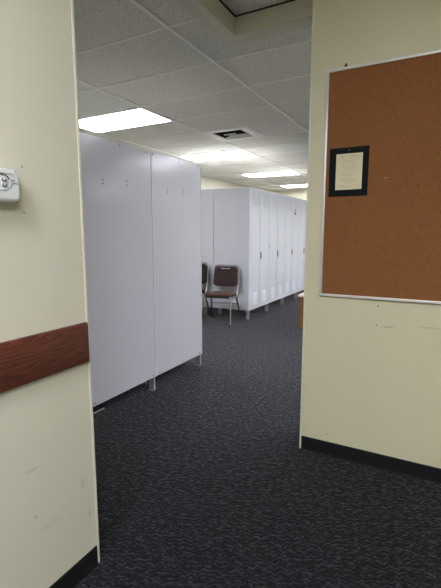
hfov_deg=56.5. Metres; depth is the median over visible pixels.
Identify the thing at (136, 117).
ceiling light
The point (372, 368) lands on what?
wall
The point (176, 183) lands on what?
locker
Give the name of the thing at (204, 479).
floor
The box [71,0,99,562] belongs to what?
trim
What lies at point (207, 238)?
locker
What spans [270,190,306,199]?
wall
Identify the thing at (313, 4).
trim
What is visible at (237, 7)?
ceiling
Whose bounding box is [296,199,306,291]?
locker
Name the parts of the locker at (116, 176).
leg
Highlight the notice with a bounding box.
[328,145,369,196]
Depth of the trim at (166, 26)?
3.92 m
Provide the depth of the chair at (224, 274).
6.58 m
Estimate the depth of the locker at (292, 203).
8.25 m
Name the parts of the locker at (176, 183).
leg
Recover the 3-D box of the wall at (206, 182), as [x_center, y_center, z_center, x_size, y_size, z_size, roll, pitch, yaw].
[-1.192,-1.274,8.241,0.200,2.895,11.273,4,9,28]
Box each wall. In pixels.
[0,0,96,587]
[201,175,247,189]
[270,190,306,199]
[301,0,440,467]
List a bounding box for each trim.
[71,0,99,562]
[76,0,310,190]
[177,0,312,45]
[219,0,294,16]
[299,0,314,447]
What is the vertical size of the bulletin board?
1.271 m
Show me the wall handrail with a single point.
(24, 360)
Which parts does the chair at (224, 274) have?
seat, seat frame, frame, backrest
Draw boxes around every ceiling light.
[79,107,172,132]
[178,149,255,161]
[240,170,298,177]
[281,184,306,187]
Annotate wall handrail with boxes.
[0,322,89,392]
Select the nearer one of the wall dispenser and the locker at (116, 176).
the wall dispenser
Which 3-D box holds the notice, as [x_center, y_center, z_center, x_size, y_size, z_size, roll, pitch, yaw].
[0.717,-0.685,2.300,0.214,0.266,0.005,4,9,28]
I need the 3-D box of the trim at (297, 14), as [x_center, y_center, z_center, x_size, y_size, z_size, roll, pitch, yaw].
[-0.023,-1.712,1.987,0.680,0.217,1.618,4,9,28]
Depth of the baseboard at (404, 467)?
2.45 m
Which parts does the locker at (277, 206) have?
door, door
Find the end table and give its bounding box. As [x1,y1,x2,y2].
[298,292,303,327]
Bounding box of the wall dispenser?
[0,168,19,202]
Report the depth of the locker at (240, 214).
6.68 m
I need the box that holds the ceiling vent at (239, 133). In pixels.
[202,127,262,141]
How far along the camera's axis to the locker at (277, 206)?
7.54 m
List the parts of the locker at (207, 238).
panel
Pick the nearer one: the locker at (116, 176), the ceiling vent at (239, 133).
the locker at (116, 176)
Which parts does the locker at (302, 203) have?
door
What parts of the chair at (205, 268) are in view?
backrest, frame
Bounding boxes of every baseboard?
[49,545,97,587]
[301,436,440,483]
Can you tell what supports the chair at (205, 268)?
on the floor
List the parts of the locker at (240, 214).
door, frame, door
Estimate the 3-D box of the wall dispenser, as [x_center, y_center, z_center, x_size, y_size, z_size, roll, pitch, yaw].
[-0.706,-0.311,1.125,0.049,0.099,0.340,4,9,28]
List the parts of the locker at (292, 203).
door, door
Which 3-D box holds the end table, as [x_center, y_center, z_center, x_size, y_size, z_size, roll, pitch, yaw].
[1.518,0.246,6.124,0.600,0.500,0.540,4,9,28]
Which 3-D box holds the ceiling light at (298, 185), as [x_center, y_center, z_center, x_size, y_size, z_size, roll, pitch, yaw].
[2.271,-2.991,11.181,1.200,0.076,0.590,4,9,28]
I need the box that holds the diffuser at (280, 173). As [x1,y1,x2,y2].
[244,171,297,176]
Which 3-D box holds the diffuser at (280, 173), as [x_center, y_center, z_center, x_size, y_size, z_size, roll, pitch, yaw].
[1.108,-2.650,9.063,1.156,0.006,0.546,4,9,28]
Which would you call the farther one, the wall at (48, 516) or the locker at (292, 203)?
the locker at (292, 203)
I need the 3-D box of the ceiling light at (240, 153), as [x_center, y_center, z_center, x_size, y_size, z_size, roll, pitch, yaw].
[-0.054,-2.369,6.936,1.200,0.076,0.590,4,9,28]
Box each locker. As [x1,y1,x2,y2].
[80,132,156,413]
[141,151,201,384]
[201,189,229,314]
[213,187,269,318]
[268,191,285,304]
[283,195,298,298]
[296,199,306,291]
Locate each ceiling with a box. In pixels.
[74,0,311,190]
[222,0,288,14]
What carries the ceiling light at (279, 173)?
attached to the ceiling at (97, 22)
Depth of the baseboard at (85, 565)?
1.64 m
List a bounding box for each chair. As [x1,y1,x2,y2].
[202,262,210,316]
[202,264,241,326]
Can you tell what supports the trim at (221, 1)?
attached to the ceiling at (97, 22)
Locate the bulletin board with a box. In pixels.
[319,49,440,303]
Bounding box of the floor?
[74,290,440,587]
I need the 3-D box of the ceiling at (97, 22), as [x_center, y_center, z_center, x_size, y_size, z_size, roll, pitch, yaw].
[3.693,-2.116,5.328,11.020,0.016,11.073,4,9,28]

